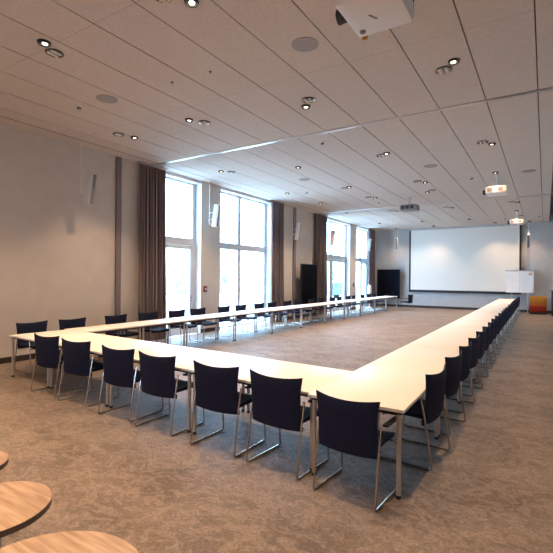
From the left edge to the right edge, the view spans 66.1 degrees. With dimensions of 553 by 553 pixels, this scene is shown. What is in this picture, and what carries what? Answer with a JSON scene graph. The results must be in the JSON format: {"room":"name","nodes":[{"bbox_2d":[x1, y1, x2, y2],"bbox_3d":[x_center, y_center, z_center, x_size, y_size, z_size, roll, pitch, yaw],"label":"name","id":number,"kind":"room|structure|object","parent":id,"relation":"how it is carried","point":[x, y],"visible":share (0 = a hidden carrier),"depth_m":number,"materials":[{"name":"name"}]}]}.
{"room":"conference room","nodes":[
{"label":"conference room","id":0,"kind":"room"},
{"bbox_2d":[0,124,375,357],"bbox_3d":[-1.650,-0.588,15.124,0.360,4.950,29.800,0,0,32],"label":"wall","id":1,"kind":"structure","parent":0,"point":[57,250],"depth_m":10.02,"materials":[{"name":"white paint"}]},
{"bbox_2d":[114,156,121,336],"bbox_3d":[-4.066,-0.657,10.908,0.060,4.850,0.150,0,0,32],"label":"trim","id":2,"kind":"structure","parent":1,"relation":"attached to","point":[118,192],"depth_m":10.87,"materials":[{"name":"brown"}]},
{"bbox_2d":[0,307,355,363],"bbox_3d":[-1.514,1.728,15.015,0.018,0.120,29.780,0,0,32],"label":"baseboard","id":3,"kind":"structure","parent":1,"relation":"attached to","point":[4,360],"depth_m":9.05,"materials":[{"name":"grey"}]},
{"bbox_2d":[166,177,195,335],"bbox_3d":[-3.187,-0.606,12.813,0.191,4.760,2.126,0,0,32],"label":"window","id":4,"kind":"structure","parent":1,"relation":"in","point":[171,242],"depth_m":13.53,"materials":[{"name":"grey metal"}]},
{"bbox_2d":[220,192,265,327],"bbox_3d":[-1.303,-0.590,15.869,0.110,4.760,3.146,0,0,32],"label":"window","id":5,"kind":"structure","parent":1,"relation":"in","point":[238,247],"depth_m":15.71,"materials":[{"name":"grey metal"}]},
{"bbox_2d":[292,207,295,318],"bbox_3d":[0.778,-0.619,18.571,0.060,4.850,0.220,0,0,32],"label":"trim","id":6,"kind":"structure","parent":1,"relation":"attached to","point":[294,208],"depth_m":18.50,"materials":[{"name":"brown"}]},
{"bbox_2d":[327,220,345,311],"bbox_3d":[2.945,-0.556,22.513,0.191,4.760,3.676,0,0,32],"label":"window","id":7,"kind":"structure","parent":1,"relation":"in","point":[331,258],"depth_m":22.63,"materials":[{"name":"grey"}]},
{"bbox_2d":[356,229,367,307],"bbox_3d":[5.109,-0.539,25.936,0.191,4.760,2.476,0,0,32],"label":"window","id":8,"kind":"structure","parent":1,"relation":"in","point":[360,260],"depth_m":26.09,"materials":[{"name":"grey"}]},
{"bbox_2d":[0,0,552,230],"bbox_3d":[3.105,-3.240,12.132,11.560,0.430,29.800,0,0,32],"label":"ceiling","id":9,"kind":"structure","parent":0,"point":[131,52],"depth_m":7.16,"materials":[{"name":"grey"}]},
{"bbox_2d":[37,39,50,47],"bbox_3d":[-3.040,-3.057,5.558,0.164,0.034,0.164,0,0,32],"label":"recessed light","id":10,"kind":"object","parent":9,"relation":"in","point":[45,43],"visible":1,"depth_m":5.55,"materials":[{"name":"black plastic"}]},
{"bbox_2d":[45,48,63,57],"bbox_3d":[-3.041,-3.064,5.818,0.232,0.038,0.232,0,0,32],"label":"recessed light","id":11,"kind":"object","parent":9,"relation":"in","point":[52,52],"visible":1,"depth_m":5.80,"materials":[{"name":"grey metal"}]},
{"bbox_2d":[80,142,96,204],"bbox_3d":[-4.318,-2.364,9.700,0.402,1.442,0.140,0,0,10],"label":"speaker","id":12,"kind":"object","parent":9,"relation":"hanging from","point":[90,182],"visible":1,"depth_m":9.63},
{"bbox_2d":[89,174,96,204],"bbox_3d":[-4.174,-1.996,9.673,0.102,0.674,0.116,0,0,10],"label":"grille","id":13,"kind":"object","parent":12,"relation":"attached to","point":[92,177],"depth_m":9.62,"materials":[{"name":"grey"}]},
{"bbox_2d":[96,95,117,102],"bbox_3d":[-2.925,-3.068,7.330,0.350,0.010,0.350,0,0,32],"label":"ceiling speaker","id":14,"kind":"object","parent":9,"relation":"attached to","point":[103,98],"visible":1,"depth_m":7.33,"materials":[{"name":"grey metal"}]},
{"bbox_2d":[138,161,167,340],"bbox_3d":[-3.400,-0.662,11.718,0.150,4.830,1.071,0,0,32],"label":"curtain","id":15,"kind":"object","parent":9,"relation":"hanging from","point":[152,236],"visible":0.9,"depth_m":11.65,"materials":[{"name":"brown fabric"}]},
{"bbox_2d":[184,0,198,7],"bbox_3d":[-0.942,-3.041,4.704,0.164,0.034,0.164,0,0,32],"label":"recessed light","id":16,"kind":"object","parent":9,"relation":"in","point":[189,3],"visible":1,"depth_m":4.72,"materials":[{"name":"beige"}]},
{"bbox_2d":[209,181,220,226],"bbox_3d":[-1.985,-2.330,13.571,0.402,1.472,0.140,0,0,14],"label":"speaker","id":17,"kind":"object","parent":9,"relation":"hanging from","point":[216,213],"visible":1,"depth_m":13.50},
{"bbox_2d":[216,205,220,226],"bbox_3d":[-1.843,-1.948,13.534,0.102,0.674,0.116,0,0,14],"label":"grille","id":18,"kind":"object","parent":17,"relation":"attached to","point":[218,207],"depth_m":13.48,"materials":[{"name":"grey"}]},
{"bbox_2d":[270,199,284,321],"bbox_3d":[0.038,-0.635,17.157,0.151,4.830,1.101,0,0,32],"label":"curtain","id":19,"kind":"object","parent":9,"relation":"hanging from","point":[277,208],"visible":0.84,"depth_m":17.14,"materials":[{"name":"brown fabric"}]},
{"bbox_2d":[292,212,300,239],"bbox_3d":[0.847,-2.308,18.051,0.402,1.472,0.140,0,0,14],"label":"speaker","id":20,"kind":"object","parent":9,"relation":"hanging from","point":[298,226],"visible":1,"depth_m":17.98},
{"bbox_2d":[292,37,317,51],"bbox_3d":[0.372,-3.042,5.565,0.350,0.010,0.350,0,0,32],"label":"ceiling speaker","id":21,"kind":"object","parent":9,"relation":"attached to","point":[303,44],"visible":1,"depth_m":5.55,"materials":[{"name":"grey"}]},
{"bbox_2d":[302,97,314,102],"bbox_3d":[0.549,-3.036,7.287,0.232,0.038,0.232,0,0,32],"label":"recessed light","id":22,"kind":"object","parent":9,"relation":"in","point":[305,99],"visible":1,"depth_m":7.26,"materials":[{"name":"silver metal"}]},
{"bbox_2d":[315,213,327,314],"bbox_3d":[2.181,-0.618,20.547,0.151,4.830,1.321,0,0,32],"label":"curtain","id":23,"kind":"object","parent":9,"relation":"hanging from","point":[321,220],"visible":0.8,"depth_m":20.53,"materials":[{"name":"brown fabric"}]},
{"bbox_2d":[328,215,335,244],"bbox_3d":[2.692,-2.293,20.778,0.402,1.472,0.140,0,0,17],"label":"speaker","id":24,"kind":"object","parent":9,"relation":"hanging from","point":[333,233],"visible":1,"depth_m":20.71},
{"bbox_2d":[153,87,552,165],"bbox_3d":[0.628,-3.054,9.142,9.850,0.042,0.100,0,0,32],"label":"trim","id":25,"kind":"structure","parent":9,"relation":"attached to","point":[548,88],"depth_m":8.25,"materials":[{"name":"silver metal"}]},
{"bbox_2d":[367,228,374,306],"bbox_3d":[5.916,-0.588,26.455,0.150,4.830,1.241,0,0,32],"label":"curtain","id":26,"kind":"object","parent":9,"relation":"hanging from","point":[371,232],"visible":0.79,"depth_m":26.39,"materials":[{"name":"brown fabric"}]},
{"bbox_2d":[335,0,413,39],"bbox_3d":[0.923,-2.762,4.097,0.655,0.562,0.717,0,0,32],"label":"projector","id":27,"kind":"object","parent":9,"relation":"hanging from","point":[365,17],"visible":1,"depth_m":4.05,"materials":[{"name":"white plastic"}]},
{"bbox_2d":[400,197,419,211],"bbox_3d":[5.047,-2.765,16.107,0.620,0.490,0.507,0,0,32],"label":"projector","id":28,"kind":"object","parent":9,"relation":"hanging from","point":[410,207],"visible":1,"depth_m":15.94,"materials":[{"name":"grey plastic"}]},
{"bbox_2d":[318,193,552,213],"bbox_3d":[5.998,-3.011,17.637,9.850,0.042,0.100,0,0,32],"label":"trim","id":29,"kind":"structure","parent":9,"relation":"attached to","point":[552,193],"depth_m":16.96,"materials":[{"name":"silver metal"}]},
{"bbox_2d":[435,66,452,73],"bbox_3d":[2.445,-3.021,6.207,0.232,0.038,0.232,0,0,32],"label":"recessed light","id":30,"kind":"object","parent":9,"relation":"in","point":[444,69],"visible":1,"depth_m":6.19,"materials":[{"name":"silver metal"}]},
{"bbox_2d":[448,58,459,65],"bbox_3d":[2.482,-3.013,5.947,0.164,0.034,0.164,0,0,32],"label":"recessed light","id":31,"kind":"object","parent":9,"relation":"in","point":[453,61],"visible":1,"depth_m":5.94,"materials":[{"name":"beige"}]},
{"bbox_2d":[483,175,508,196],"bbox_3d":[6.485,-2.723,12.595,0.655,0.550,0.627,0,0,32],"label":"projector","id":32,"kind":"object","parent":9,"relation":"hanging from","point":[502,190],"visible":1,"depth_m":12.40,"materials":[{"name":"white plastic"}]},
{"bbox_2d":[508,212,523,224],"bbox_3d":[10.914,-2.688,19.378,0.655,0.550,0.627,0,0,32],"label":"projector","id":33,"kind":"object","parent":9,"relation":"hanging from","point":[516,221],"visible":0.99,"depth_m":19.16,"materials":[{"name":"white plastic"}]},
{"bbox_2d":[527,222,529,247],"bbox_3d":[13.350,-2.236,22.511,0.140,1.415,0.374,0,0,32],"label":"speaker","id":34,"kind":"object","parent":9,"relation":"hanging from","point":[528,235],"visible":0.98,"depth_m":22.38},
{"bbox_2d":[0,306,552,552],"bbox_3d":[3.216,1.876,12.036,11.200,0.100,29.800,0,0,32],"label":"floor","id":35,"kind":"structure","parent":0,"point":[147,487],"depth_m":4.10,"materials":[{"name":"carpet"}]},
{"bbox_2d":[0,451,8,469],"bbox_3d":[-2.128,1.533,2.923,0.480,0.500,0.480,0,0,32],"label":"round table","id":36,"kind":"object","parent":35,"relation":"on","point":[4,458],"visible":1,"depth_m":3.00,"materials":[{"name":"brown wood"}]},
{"bbox_2d":[0,481,51,547],"bbox_3d":[-1.604,1.537,2.385,0.606,0.500,0.606,0,0,32],"label":"round table","id":37,"kind":"object","parent":35,"relation":"on","point":[22,503],"visible":1,"depth_m":2.42,"materials":[{"name":"brown wood"}]},
{"bbox_2d":[14,320,61,373],"bbox_3d":[-4.566,1.313,8.156,0.572,0.900,0.640,0,0,31],"label":"chair","id":38,"kind":"object","parent":35,"relation":"on","point":[22,328],"visible":0.48,"depth_m":8.16,"materials":[{"name":"black fabric"}]},
{"bbox_2d":[9,329,104,387],"bbox_3d":[-3.873,1.399,7.553,1.336,0.740,1.070,0,0,35],"label":"conference table","id":39,"kind":"object","parent":35,"relation":"on","point":[67,334],"visible":0.52,"depth_m":7.51,"materials":[{"name":"beige laminate"}]},
{"bbox_2d":[30,333,87,396],"bbox_3d":[-3.396,1.323,6.662,0.640,0.900,0.572,0,0,29],"label":"chair","id":40,"kind":"object","parent":35,"relation":"on","point":[46,348],"visible":0.73,"depth_m":6.40,"materials":[{"name":"black fabric"}]},
{"bbox_2d":[0,531,138,552],"bbox_3d":[-0.994,1.542,1.732,0.874,0.500,0.874,0,0,32],"label":"round table","id":41,"kind":"object","parent":35,"relation":"on","point":[67,541],"visible":1,"depth_m":2.05,"materials":[{"name":"brown wood"}]},
{"bbox_2d":[58,317,99,360],"bbox_3d":[-4.122,1.317,8.858,0.572,0.900,0.640,0,0,33],"label":"chair","id":42,"kind":"object","parent":35,"relation":"on","point":[80,322],"visible":0.19,"depth_m":9.00,"materials":[{"name":"black fabric"}]},
{"bbox_2d":[58,338,118,406],"bbox_3d":[-2.727,1.328,6.185,0.640,0.900,0.572,0,0,28],"label":"chair","id":43,"kind":"object","parent":35,"relation":"on","point":[76,355],"visible":0.89,"depth_m":5.93,"materials":[{"name":"black fabric"}]},
{"bbox_2d":[64,323,142,339],"bbox_3d":[-3.546,1.402,8.800,0.740,0.740,1.326,0,0,32],"label":"conference table","id":44,"kind":"object","parent":35,"relation":"on","point":[119,326],"visible":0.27,"depth_m":8.72,"materials":[{"name":"beige laminate"}]},
{"bbox_2d":[50,335,164,406],"bbox_3d":[-2.668,1.409,6.694,1.616,0.740,1.070,0,0,35],"label":"conference table","id":45,"kind":"object","parent":35,"relation":"on","point":[113,342],"visible":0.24,"depth_m":6.68,"materials":[{"name":"beige laminate"}]},
{"bbox_2d":[105,314,138,337],"bbox_3d":[-3.546,1.322,9.771,0.572,0.900,0.640,0,0,32],"label":"chair","id":46,"kind":"object","parent":35,"relation":"on","point":[116,319],"visible":0.45,"depth_m":9.81,"materials":[{"name":"black fabric"}]},
{"bbox_2d":[98,345,163,421],"bbox_3d":[-1.913,1.335,5.604,0.640,0.900,0.572,0,0,30],"label":"chair","id":47,"kind":"object","parent":35,"relation":"on","point":[118,368],"visible":0.85,"depth_m":5.34,"materials":[{"name":"black fabric"}]},
{"bbox_2d":[138,311,170,343],"bbox_3d":[-3.043,1.326,10.566,0.572,0.900,0.640,0,0,35],"label":"chair","id":48,"kind":"object","parent":35,"relation":"on","point":[153,315],"visible":0.51,"depth_m":10.64,"materials":[{"name":"black fabric"}]},
{"bbox_2d":[123,318,186,345],"bbox_3d":[-2.835,1.407,9.925,0.740,0.740,1.326,0,0,32],"label":"conference table","id":49,"kind":"object","parent":35,"relation":"on","point":[158,322],"visible":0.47,"depth_m":9.92,"materials":[{"name":"beige laminate"}]},
{"bbox_2d":[135,351,204,435],"bbox_3d":[-1.286,1.340,5.157,0.640,0.900,0.572,0,0,32],"label":"chair","id":50,"kind":"object","parent":35,"relation":"on","point":[157,374],"visible":0.84,"depth_m":4.91,"materials":[{"name":"black fabric"}]},
{"bbox_2d":[109,344,245,432],"bbox_3d":[-1.349,1.419,5.753,1.616,0.740,1.070,0,0,36],"label":"conference table","id":51,"kind":"object","parent":35,"relation":"on","point":[185,356],"visible":0.59,"depth_m":5.68,"materials":[{"name":"beige laminate"}]},
{"bbox_2d":[168,309,197,345],"bbox_3d":[-2.519,1.330,11.395,0.572,0.900,0.640,0,0,35],"label":"chair","id":52,"kind":"object","parent":35,"relation":"on","point":[178,313],"visible":0.49,"depth_m":11.43,"materials":[{"name":"black fabric"}]},
{"bbox_2d":[166,313,235,346],"bbox_3d":[-1.964,1.414,11.302,0.740,0.740,1.926,0,0,32],"label":"conference table","id":53,"kind":"object","parent":35,"relation":"on","point":[215,316],"visible":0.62,"depth_m":11.03,"materials":[{"name":"beige laminate"}]},
{"bbox_2d":[189,307,217,341],"bbox_3d":[-2.070,1.333,12.104,0.572,0.900,0.640,0,0,34],"label":"chair","id":54,"kind":"object","parent":35,"relation":"on","point":[201,311],"visible":0.66,"depth_m":12.14,"materials":[{"name":"black fabric"}]},
{"bbox_2d":[189,360,265,456],"bbox_3d":[-0.520,1.346,4.610,0.640,0.900,0.572,0,0,32],"label":"chair","id":55,"kind":"object","parent":35,"relation":"on","point":[216,388],"visible":0.93,"depth_m":4.37,"materials":[{"name":"black fabric"}]},
{"bbox_2d":[218,305,242,336],"bbox_3d":[-1.441,1.339,13.101,0.572,0.900,0.640,0,0,31],"label":"chair","id":56,"kind":"object","parent":35,"relation":"on","point":[223,309],"visible":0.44,"depth_m":13.15,"materials":[{"name":"black fabric"}]},
{"bbox_2d":[217,309,272,340],"bbox_3d":[-0.933,1.423,12.934,0.740,0.740,1.926,0,0,32],"label":"conference table","id":57,"kind":"object","parent":35,"relation":"on","point":[254,311],"visible":0.84,"depth_m":12.70,"materials":[{"name":"beige laminate"}]},
{"bbox_2d":[234,304,258,333],"bbox_3d":[-0.986,1.342,13.820,0.572,0.900,0.640,0,0,33],"label":"chair","id":58,"kind":"object","parent":35,"relation":"on","point":[237,307],"visible":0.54,"depth_m":13.82,"materials":[{"name":"black fabric"}]},
{"bbox_2d":[252,303,275,329],"bbox_3d":[-0.425,1.347,14.708,0.572,0.900,0.640,0,0,33],"label":"chair","id":59,"kind":"object","parent":35,"relation":"on","point":[260,305],"visible":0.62,"depth_m":14.79,"materials":[{"name":"black fabric"}]},
{"bbox_2d":[189,356,352,470],"bbox_3d":[-0.020,1.431,4.805,1.641,0.740,1.070,0,0,35],"label":"conference table","id":60,"kind":"object","parent":35,"relation":"on","point":[314,377],"visible":0.5,"depth_m":4.81,"materials":[{"name":"beige laminate"}]},
{"bbox_2d":[266,301,287,327],"bbox_3d":[0.029,1.350,15.425,0.572,0.900,0.640,0,0,32],"label":"chair","id":61,"kind":"object","parent":35,"relation":"on","point":[272,304],"visible":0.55,"depth_m":15.43,"materials":[{"name":"black fabric"}]},
{"bbox_2d":[256,306,301,332],"bbox_3d":[0.098,1.431,14.565,0.740,0.740,1.926,0,0,32],"label":"conference table","id":62,"kind":"object","parent":35,"relation":"on","point":[283,308],"visible":0.85,"depth_m":14.39,"materials":[{"name":"white laminate"}]},
{"bbox_2d":[246,369,328,479],"bbox_3d":[0.115,1.351,4.158,0.640,0.900,0.572,0,0,37],"label":"chair","id":63,"kind":"object","parent":35,"relation":"on","point":[276,402],"visible":0.9,"depth_m":3.92,"materials":[{"name":"black fabric"}]},
{"bbox_2d":[282,300,302,324],"bbox_3d":[0.617,1.355,16.356,0.572,0.900,0.640,0,0,33],"label":"chair","id":64,"kind":"object","parent":35,"relation":"on","point":[286,303],"visible":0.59,"depth_m":16.38,"materials":[{"name":"black fabric"}]},
{"bbox_2d":[293,299,312,322],"bbox_3d":[1.071,1.359,17.074,0.572,0.900,0.640,0,0,34],"label":"chair","id":65,"kind":"object","parent":35,"relation":"on","point":[297,302],"visible":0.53,"depth_m":17.11,"materials":[{"name":"black fabric"}]},
{"bbox_2d":[286,304,325,327],"bbox_3d":[1.130,1.439,16.196,0.740,0.740,1.926,0,0,32],"label":"conference table","id":66,"kind":"object","parent":35,"relation":"on","point":[303,306],"visible":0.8,"depth_m":16.06,"materials":[{"name":"white laminate"}]},
{"bbox_2d":[300,264,317,318],"bbox_3d":[1.462,0.612,19.126,0.240,2.400,1.540,0,0,32],"label":"display board","id":67,"kind":"object","parent":35,"relation":"on","point":[308,272],"visible":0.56,"depth_m":19.03,"materials":[{"name":"black fabric"}]},
{"bbox_2d":[307,298,323,320],"bbox_3d":[1.685,1.363,18.045,0.572,0.900,0.640,0,0,31],"label":"chair","id":68,"kind":"object","parent":35,"relation":"on","point":[310,301],"visible":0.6,"depth_m":18.02,"materials":[{"name":"black fabric"}]},
{"bbox_2d":[317,298,333,318],"bbox_3d":[2.166,1.367,18.806,0.572,0.900,0.640,0,0,31],"label":"chair","id":69,"kind":"object","parent":35,"relation":"on","point":[320,300],"visible":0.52,"depth_m":18.84,"materials":[{"name":"black fabric"}]},
{"bbox_2d":[310,302,344,322],"bbox_3d":[2.161,1.447,17.828,0.740,0.740,1.926,0,0,32],"label":"conference table","id":70,"kind":"object","parent":35,"relation":"on","point":[326,303],"visible":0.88,"depth_m":17.43,"materials":[{"name":"white laminate"}]},
{"bbox_2d":[328,297,342,316],"bbox_3d":[2.808,1.373,19.822,0.572,0.900,0.640,0,0,34],"label":"chair","id":71,"kind":"object","parent":35,"relation":"on","point":[330,298],"visible":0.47,"depth_m":19.93,"materials":[{"name":"black fabric"}]},
{"bbox_2d":[336,296,350,315],"bbox_3d":[3.235,1.376,20.497,0.572,0.900,0.640,0,0,32],"label":"chair","id":72,"kind":"object","parent":35,"relation":"on","point":[340,297],"visible":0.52,"depth_m":20.60,"materials":[{"name":"black fabric"}]},
{"bbox_2d":[330,300,361,318],"bbox_3d":[3.192,1.456,19.459,0.740,0.740,1.926,0,0,32],"label":"conference table","id":73,"kind":"object","parent":35,"relation":"on","point":[345,301],"visible":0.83,"depth_m":19.21,"materials":[{"name":"white laminate"}]},
{"bbox_2d":[313,390,395,511],"bbox_3d":[0.689,1.385,3.627,0.598,0.841,0.534,0,0,36],"label":"chair","id":74,"kind":"object","parent":35,"relation":"on","point":[344,426],"visible":0.88,"depth_m":3.41,"materials":[{"name":"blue fabric"}]},
{"bbox_2d":[348,298,374,314],"bbox_3d":[4.223,1.464,21.090,0.740,0.740,1.926,0,0,32],"label":"conference table","id":75,"kind":"object","parent":35,"relation":"on","point":[362,299],"visible":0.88,"depth_m":20.95,"materials":[{"name":"white laminate"}]},
{"bbox_2d":[308,364,438,499],"bbox_3d":[1.071,1.439,4.321,0.870,0.740,1.608,0,0,32],"label":"conference table","id":76,"kind":"object","parent":35,"relation":"on","point":[396,389],"visible":0.73,"depth_m":3.99,"materials":[{"name":"beige laminate"}]},
{"bbox_2d":[375,296,397,310],"bbox_3d":[6.286,1.480,24.353,0.740,0.740,1.926,0,0,32],"label":"conference table","id":77,"kind":"object","parent":35,"relation":"on","point":[379,296],"visible":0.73,"depth_m":24.53,"materials":[{"name":"white laminate"}]},
{"bbox_2d":[377,269,399,306],"bbox_3d":[7.062,0.681,26.824,1.460,2.350,0.240,0,0,32],"label":"display board","id":78,"kind":"object","parent":35,"relation":"on","point":[388,280],"visible":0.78,"depth_m":26.80,"materials":[{"name":"black fabric"}]},
{"bbox_2d":[400,295,413,310],"bbox_3d":[7.346,1.409,23.973,0.572,0.900,0.640,0,0,42],"label":"chair","id":79,"kind":"object","parent":35,"relation":"on","point":[410,297],"visible":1,"depth_m":23.80,"materials":[{"name":"black fabric"}]},
{"bbox_2d":[377,364,449,470],"bbox_3d":[1.408,1.361,4.364,0.572,0.900,0.640,0,0,38],"label":"chair","id":80,"kind":"object","parent":35,"relation":"on","point":[429,409],"visible":0.68,"depth_m":4.11,"materials":[{"name":"black fabric"}]},
{"bbox_2d":[369,346,460,436],"bbox_3d":[1.917,1.445,5.694,0.870,0.740,1.608,0,0,32],"label":"conference table","id":81,"kind":"object","parent":35,"relation":"on","point":[433,360],"visible":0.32,"depth_m":5.60,"materials":[{"name":"beige laminate"}]},
{"bbox_2d":[403,350,465,434],"bbox_3d":[1.958,1.366,5.258,0.572,0.900,0.640,0,0,39],"label":"chair","id":82,"kind":"object","parent":35,"relation":"on","point":[453,364],"visible":0.52,"depth_m":5.00,"materials":[{"name":"black fabric"}]},
{"bbox_2d":[404,335,474,389],"bbox_3d":[2.762,1.452,7.066,0.870,0.740,1.608,0,0,32],"label":"conference table","id":83,"kind":"object","parent":35,"relation":"on","point":[427,341],"visible":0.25,"depth_m":7.02,"materials":[{"name":"beige laminate"}]},
{"bbox_2d":[427,327,484,379],"bbox_3d":[3.608,1.459,8.439,0.870,0.740,1.608,0,0,32],"label":"conference table","id":84,"kind":"object","parent":35,"relation":"on","point":[443,331],"visible":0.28,"depth_m":8.36,"materials":[{"name":"beige laminate"}]},
{"bbox_2d":[445,341,474,412],"bbox_3d":[2.457,1.370,6.067,0.572,0.900,0.640,0,0,38],"label":"chair","id":85,"kind":"object","parent":35,"relation":"on","point":[466,350],"visible":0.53,"depth_m":5.82,"materials":[{"name":"black fabric"}]},
{"bbox_2d":[443,321,491,352],"bbox_3d":[4.454,1.466,9.812,0.870,0.740,1.608,0,0,32],"label":"conference table","id":86,"kind":"object","parent":35,"relation":"on","point":[457,324],"visible":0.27,"depth_m":9.83,"materials":[{"name":"beige laminate"}]},
{"bbox_2d":[456,334,482,396],"bbox_3d":[2.955,1.374,6.875,0.572,0.900,0.640,0,0,39],"label":"chair","id":87,"kind":"object","parent":35,"relation":"on","point":[475,341],"visible":0.49,"depth_m":6.63,"materials":[{"name":"black fabric"}]},
{"bbox_2d":[463,328,488,383],"bbox_3d":[3.454,1.378,7.684,0.572,0.900,0.640,0,0,39],"label":"chair","id":88,"kind":"object","parent":35,"relation":"on","point":[482,334],"visible":0.42,"depth_m":7.45,"materials":[{"name":"black fabric"}]},
{"bbox_2d":[456,316,497,344],"bbox_3d":[5.300,1.472,11.184,0.870,0.740,1.608,0,0,32],"label":"conference table","id":89,"kind":"object","parent":35,"relation":"on","point":[465,318],"visible":0.26,"depth_m":11.10,"materials":[{"name":"beige laminate"}]},
{"bbox_2d":[471,324,492,373],"bbox_3d":[3.926,1.381,8.451,0.572,0.900,0.640,0,0,38],"label":"chair","id":90,"kind":"object","parent":35,"relation":"on","point":[488,329],"visible":0.39,"depth_m":8.22,"materials":[{"name":"black fabric"}]},
{"bbox_2d":[466,312,501,343],"bbox_3d":[6.145,1.479,12.557,0.870,0.740,1.608,0,0,32],"label":"conference table","id":91,"kind":"object","parent":35,"relation":"on","point":[476,314],"visible":0.25,"depth_m":12.62,"materials":[{"name":"beige laminate"}]},
{"bbox_2d":[477,320,495,364],"bbox_3d":[4.417,1.385,9.248,0.572,0.900,0.640,0,0,36],"label":"chair","id":92,"kind":"object","parent":35,"relation":"on","point":[492,324],"visible":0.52,"depth_m":9.00,"materials":[{"name":"black fabric"}]},
{"bbox_2d":[474,309,504,329],"bbox_3d":[6.991,1.486,13.930,0.870,0.740,1.608,0,0,32],"label":"conference table","id":93,"kind":"object","parent":35,"relation":"on","point":[478,310],"visible":0.29,"depth_m":13.84,"materials":[{"name":"beige laminate"}]},
{"bbox_2d":[485,317,499,357],"bbox_3d":[4.907,1.389,10.043,0.572,0.900,0.640,0,0,39],"label":"chair","id":94,"kind":"object","parent":35,"relation":"on","point":[497,319],"visible":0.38,"depth_m":9.81,"materials":[{"name":"black fabric"}]},
{"bbox_2d":[480,307,507,328],"bbox_3d":[7.837,1.493,15.302,0.870,0.740,1.608,0,0,32],"label":"conference table","id":95,"kind":"object","parent":35,"relation":"on","point":[486,308],"visible":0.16,"depth_m":15.24,"materials":[{"name":"beige laminate"}]},
{"bbox_2d":[487,314,502,351],"bbox_3d":[5.397,1.393,10.839,0.572,0.900,0.640,0,0,39],"label":"chair","id":96,"kind":"object","parent":35,"relation":"on","point":[499,317],"visible":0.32,"depth_m":10.62,"materials":[{"name":"black fabric"}]},
{"bbox_2d":[489,312,504,346],"bbox_3d":[5.888,1.397,11.636,0.572,0.900,0.640,0,0,37],"label":"chair","id":97,"kind":"object","parent":35,"relation":"on","point":[502,313],"visible":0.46,"depth_m":11.40,"materials":[{"name":"black fabric"}]},
{"bbox_2d":[494,310,506,341],"bbox_3d":[6.379,1.401,12.432,0.572,0.900,0.640,0,0,36],"label":"chair","id":98,"kind":"object","parent":35,"relation":"on","point":[504,311],"visible":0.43,"depth_m":12.21,"materials":[{"name":"black fabric"}]},
{"bbox_2d":[498,308,508,338],"bbox_3d":[6.869,1.405,13.228,0.572,0.900,0.640,0,0,37],"label":"chair","id":99,"kind":"object","parent":35,"relation":"on","point":[507,308],"visible":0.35,"depth_m":13.01,"materials":[{"name":"black fabric"}]},
{"bbox_2d":[505,270,534,312],"bbox_3d":[13.137,0.755,22.960,1.360,2.280,0.500,0,0,32],"label":"board","id":100,"kind":"object","parent":35,"relation":"on","point":[517,281],"visible":0.92,"depth_m":22.90,"materials":[{"name":"white plastic"}]},
{"bbox_2d":[529,296,546,314],"bbox_3d":[13.617,1.449,22.138,0.780,0.920,0.690,0,0,32],"label":"lounge chair","id":101,"kind":"object","parent":35,"relation":"on","point":[537,304],"visible":1,"depth_m":22.06,"materials":[{"name":"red fabric"}]},
{"bbox_2d":[551,290,552,315],"bbox_3d":[13.828,1.281,20.710,0.780,1.260,0.600,0,0,32],"label":"table","id":102,"kind":"object","parent":35,"relation":"on","point":[551,290],"visible":1,"depth_m":20.67,"materials":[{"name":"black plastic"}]},
{"bbox_2d":[376,214,552,310],"bbox_3d":[11.101,-0.836,24.811,11.560,5.450,0.200,0,0,32],"label":"wall","id":103,"kind":"structure","parent":0,"point":[539,257],"depth_m":24.49,"materials":[{"name":"white paint"}]},
{"bbox_2d":[376,304,550,312],"bbox_3d":[11.165,1.819,24.627,11.180,0.140,0.020,0,0,32],"label":"baseboard","id":104,"kind":"structure","parent":103,"relation":"attached to","point":[394,305],"depth_m":25.50,"materials":[{"name":"grey"}]},
{"bbox_2d":[408,224,521,294],"bbox_3d":[10.790,-1.016,24.766,6.140,3.885,0.150,0,0,32],"label":"projection screen","id":105,"kind":"object","parent":103,"relation":"attached to","point":[460,259],"visible":0.89,"depth_m":24.67,"materials":[{"name":"white fabric"}]},
{"label":"outside","id":106,"kind":"structure","parent":0,"visible":0},
{"bbox_2d":[166,286,364,325],"bbox_3d":[-17.651,1.784,46.641,60.340,0.050,120.000,0,0,32],"label":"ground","id":107,"kind":"structure","parent":106,"point":[249,298],"depth_m":33.02,"materials":[{"name":"white"}]},
{"bbox_2d":[166,285,182,297],"bbox_3d":[-8.087,-0.114,37.287,3.518,3.912,4.269,0,0,36],"label":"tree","id":108,"kind":"object","parent":107,"relation":"on","point":[176,288],"visible":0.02,"depth_m":35.95,"materials":[{"name":"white plant"}]},
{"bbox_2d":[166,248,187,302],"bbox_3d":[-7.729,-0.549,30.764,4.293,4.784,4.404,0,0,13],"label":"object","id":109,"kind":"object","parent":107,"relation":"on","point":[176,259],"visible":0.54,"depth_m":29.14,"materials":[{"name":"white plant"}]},
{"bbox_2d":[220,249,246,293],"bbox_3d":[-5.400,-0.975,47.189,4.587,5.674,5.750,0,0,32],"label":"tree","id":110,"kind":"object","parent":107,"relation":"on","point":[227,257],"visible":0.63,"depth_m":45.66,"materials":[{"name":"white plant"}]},
{"bbox_2d":[166,278,342,294],"bbox_3d":[-3.851,1.257,57.647,2.801,2.306,66.774,0,0,32],"label":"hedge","id":111,"kind":"object","parent":107,"relation":"on","point":[255,284],"visible":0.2,"depth_m":56.29,"materials":[{"name":"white plant"}]},
{"bbox_2d":[327,283,341,297],"bbox_3d":[4.768,1.213,38.413,4.350,1.450,1.760,0,0,-28],"label":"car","id":112,"kind":"object","parent":107,"relation":"on","point":[337,287],"visible":0.17,"depth_m":37.80,"materials":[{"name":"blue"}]},
{"bbox_2d":[327,252,342,282],"bbox_3d":[6.224,-0.665,55.027,4.037,5.239,5.846,0,0,-32],"label":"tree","id":113,"kind":"object","parent":107,"relation":"on","point":[337,266],"visible":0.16,"depth_m":52.87,"materials":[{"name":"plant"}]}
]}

